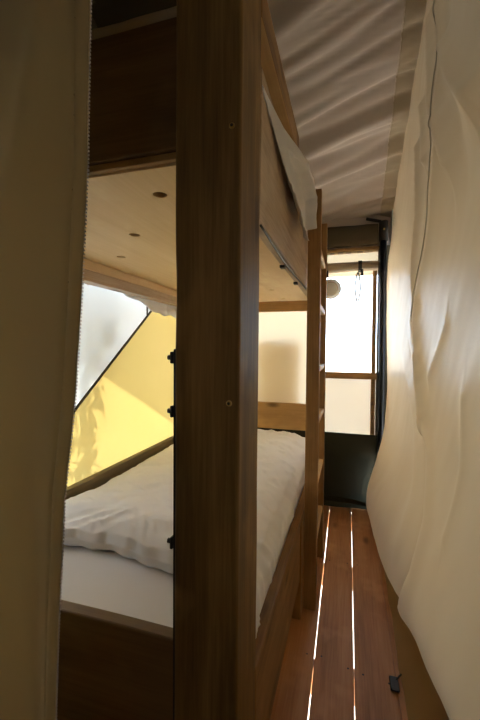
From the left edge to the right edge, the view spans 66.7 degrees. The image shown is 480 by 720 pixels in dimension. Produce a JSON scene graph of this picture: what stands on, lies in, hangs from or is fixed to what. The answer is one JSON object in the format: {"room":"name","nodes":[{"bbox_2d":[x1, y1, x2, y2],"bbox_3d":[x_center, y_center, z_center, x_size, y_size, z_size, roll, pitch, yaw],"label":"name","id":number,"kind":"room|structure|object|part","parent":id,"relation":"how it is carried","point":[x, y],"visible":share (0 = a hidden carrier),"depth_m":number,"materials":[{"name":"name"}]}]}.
{"room":"tent bedroom","nodes":[
{"label":"tent bedroom","id":0,"kind":"room"},
{"bbox_2d":[66,17,175,486],"bbox_3d":[-0.968,-0.955,0.597,0.035,4.100,4.840,1,2,17],"label":"wall","id":1,"kind":"structure","parent":0,"point":[125,414],"depth_m":1.92,"materials":[{"name":"yellow fabric"}]},
{"bbox_2d":[74,283,151,412],"bbox_3d":[-0.740,0.307,1.377,0.019,1.384,1.707,1,2,17],"label":"window","id":2,"kind":"structure","parent":1,"relation":"in","point":[109,318],"depth_m":1.70,"materials":[{"name":"fabric"}]},
{"bbox_2d":[91,0,176,27],"bbox_3d":[-0.681,-1.867,0.487,0.861,1.948,4.841,1,2,17],"label":"ceiling","id":3,"kind":"structure","parent":0,"point":[104,13],"depth_m":1.55,"materials":[{"name":"brown fabric"}]},
{"bbox_2d":[0,0,91,719],"bbox_3d":[-0.593,-0.354,0.634,0.891,2.897,0.078,1,2,27],"label":"door curtain","id":4,"kind":"object","parent":3,"relation":"hanging from","point":[45,46],"visible":1,"depth_m":0.50,"materials":[{"name":"brown fabric"}]},
{"bbox_2d":[257,215,390,509],"bbox_3d":[0.445,-0.064,2.667,1.570,2.280,0.041,1,2,17],"label":"wall","id":5,"kind":"structure","parent":0,"point":[282,342],"depth_m":2.62,"materials":[{"name":"beige fabric"}]},
{"bbox_2d":[326,270,376,434],"bbox_3d":[0.753,-0.054,2.586,0.415,1.150,0.024,1,2,17],"label":"window frame","id":6,"kind":"structure","parent":5,"relation":"in","point":[338,375],"depth_m":2.53,"materials":[{"name":"brown wood"}]},
{"bbox_2d":[327,279,340,298],"bbox_3d":[0.645,-0.505,2.588,0.143,0.143,0.026,1,2,17],"label":"round lamp","id":7,"kind":"object","parent":6,"relation":"attached to","point":[333,286],"visible":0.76,"depth_m":2.58,"materials":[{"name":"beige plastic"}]},
{"bbox_2d":[327,260,377,303],"bbox_3d":[0.749,-0.534,2.537,0.392,0.303,0.086,1,2,17],"label":"window blind","id":8,"kind":"object","parent":6,"relation":"attached to","point":[360,266],"visible":0.86,"depth_m":2.50,"materials":[{"name":"beige fabric"}]},
{"bbox_2d":[327,224,377,248],"bbox_3d":[0.371,-0.862,2.638,1.178,0.150,0.075,1,2,17],"label":"valance","id":9,"kind":"object","parent":5,"relation":"attached to","point":[366,234],"visible":0.3,"depth_m":2.49,"materials":[{"name":"brown wood"}]},
{"bbox_2d":[327,246,378,252],"bbox_3d":[0.385,-0.778,2.669,1.190,0.023,0.014,1,2,17],"label":"trim","id":10,"kind":"structure","parent":5,"relation":"attached to","point":[372,247],"depth_m":2.54,"materials":[{"name":"brown wood"}]},
{"bbox_2d":[267,0,404,221],"bbox_3d":[0.008,-1.866,0.281,0.598,1.928,4.841,1,2,17],"label":"ceiling","id":11,"kind":"structure","parent":0,"point":[339,58],"depth_m":1.74,"materials":[{"name":"beige fabric"}]},
{"bbox_2d":[270,505,407,719],"bbox_3d":[-0.194,1.171,0.428,1.820,0.131,4.850,1,2,17],"label":"floor","id":12,"kind":"structure","parent":0,"point":[354,595],"depth_m":1.41,"materials":[{"name":"brown wood"}]},
{"bbox_2d":[56,0,326,719],"bbox_3d":[-0.135,-0.181,1.721,0.944,2.500,2.035,1,2,17],"label":"bunk bed","id":13,"kind":"object","parent":12,"relation":"on","point":[191,208],"visible":0.7,"depth_m":0.68,"materials":[{"name":"brown wood"}]},
{"bbox_3d":[-0.504,0.668,1.918,0.030,0.385,1.868,1,2,17],"label":"rail","id":14,"kind":"part","parent":13,"relation":"part of","materials":[{"name":"brown wood"}]},
{"bbox_3d":[-0.503,-0.463,1.887,0.055,0.272,1.868,1,2,17],"label":"rail","id":15,"kind":"part","parent":13,"relation":"part of","materials":[{"name":"brown wood"}]},
{"bbox_2d":[60,479,304,636],"bbox_3d":[-0.115,0.682,1.744,0.806,0.253,1.930,1,2,17],"label":"mattress","id":16,"kind":"object","parent":13,"relation":"on","point":[110,581],"visible":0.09,"depth_m":0.95,"materials":[{"name":"white fabric"}]},
{"bbox_2d":[63,429,304,619],"bbox_3d":[-0.104,0.527,1.765,0.810,0.114,1.825,1,2,17],"label":"duvet","id":17,"kind":"object","parent":16,"relation":"on","point":[130,515],"visible":0.44,"depth_m":1.25,"materials":[{"name":"white fabric"}]},
{"bbox_2d":[87,6,316,317],"bbox_3d":[-0.108,-0.473,1.697,0.968,0.473,1.958,1,2,17],"label":"duvet","id":18,"kind":"object","parent":13,"relation":"on","point":[301,184],"visible":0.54,"depth_m":1.06,"materials":[{"name":"beige fabric"}]},
{"bbox_3d":[-0.039,-0.151,0.708,0.124,2.500,0.144,1,2,17],"label":"post","id":19,"kind":"part","parent":13,"relation":"part of","materials":[{"name":"brown wood"}]},
{"bbox_3d":[0.285,0.779,1.685,0.034,0.278,1.868,1,2,17],"label":"rail","id":20,"kind":"part","parent":13,"relation":"part of","materials":[{"name":"brown wood"}]},
{"bbox_3d":[0.106,-0.745,1.025,0.046,0.077,0.578,1,2,17],"label":"guard rail","id":21,"kind":"part","parent":13,"relation":"part of","materials":[{"name":"brown wood"}]},
{"bbox_3d":[0.295,-0.470,1.649,0.033,0.315,1.868,1,2,17],"label":"rail","id":22,"kind":"part","parent":13,"relation":"part of","materials":[{"name":"brown wood"}]},
{"bbox_3d":[0.243,0.878,1.540,0.038,0.400,0.065,1,2,17],"label":"leg","id":23,"kind":"part","parent":13,"relation":"part of","materials":[{"name":"brown wood"}]},
{"bbox_2d":[303,189,327,610],"bbox_3d":[0.369,0.176,1.755,0.055,1.788,0.445,1,2,17],"label":"ladder","id":24,"kind":"object","parent":12,"relation":"on","point":[317,243],"visible":0.98,"depth_m":1.55,"materials":[{"name":"brown wood"}]},
{"bbox_2d":[324,494,365,505],"bbox_3d":[0.765,0.985,2.535,0.450,0.074,0.044,1,2,17],"label":"flap","id":25,"kind":"object","parent":12,"relation":"on","point":[326,497],"visible":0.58,"depth_m":2.55,"materials":[{"name":"black fabric"}]},
{"bbox_2d":[366,218,387,453],"bbox_3d":[0.921,0.043,2.495,0.147,2.024,0.064,1,2,17],"label":"tent pole","id":26,"kind":"object","parent":12,"relation":"on","point":[383,224],"visible":0.88,"depth_m":2.46,"materials":[{"name":"black metal"}]},
{"bbox_2d":[389,674,401,692],"bbox_3d":[0.524,1.081,1.221,0.042,0.014,0.073,1,2,17],"label":"strap buckle","id":27,"kind":"object","parent":12,"relation":"on","point":[394,683],"visible":1,"depth_m":1.22,"materials":[{"name":"black plastic"}]},
{"bbox_2d":[390,210,392,242],"bbox_3d":[1.038,-0.004,2.501,0.038,2.120,0.116,1,2,17],"label":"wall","id":28,"kind":"structure","parent":0,"point":[392,210],"depth_m":2.44,"materials":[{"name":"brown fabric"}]},
{"bbox_2d":[380,0,426,216],"bbox_3d":[0.345,-1.851,0.161,0.134,1.909,4.801,1,2,17],"label":"trim","id":29,"kind":"structure","parent":28,"relation":"attached to","point":[415,10],"depth_m":1.74,"materials":[{"name":"fabric"}]},
{"bbox_2d":[366,0,479,719],"bbox_3d":[0.602,-0.465,1.233,0.149,3.115,2.532,1,2,16],"label":"canvas","id":30,"kind":"object","parent":29,"relation":"hanging from","point":[423,494],"visible":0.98,"depth_m":0.99},
{"label":"outside","id":31,"kind":"structure","parent":0,"visible":0},
{"bbox_2d":[308,367,375,718],"bbox_3d":[2.835,2.563,9.662,80.000,0.200,100.000,1,2,17],"label":"ground","id":32,"kind":"structure","parent":31,"point":[328,369],"depth_m":48.92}
]}

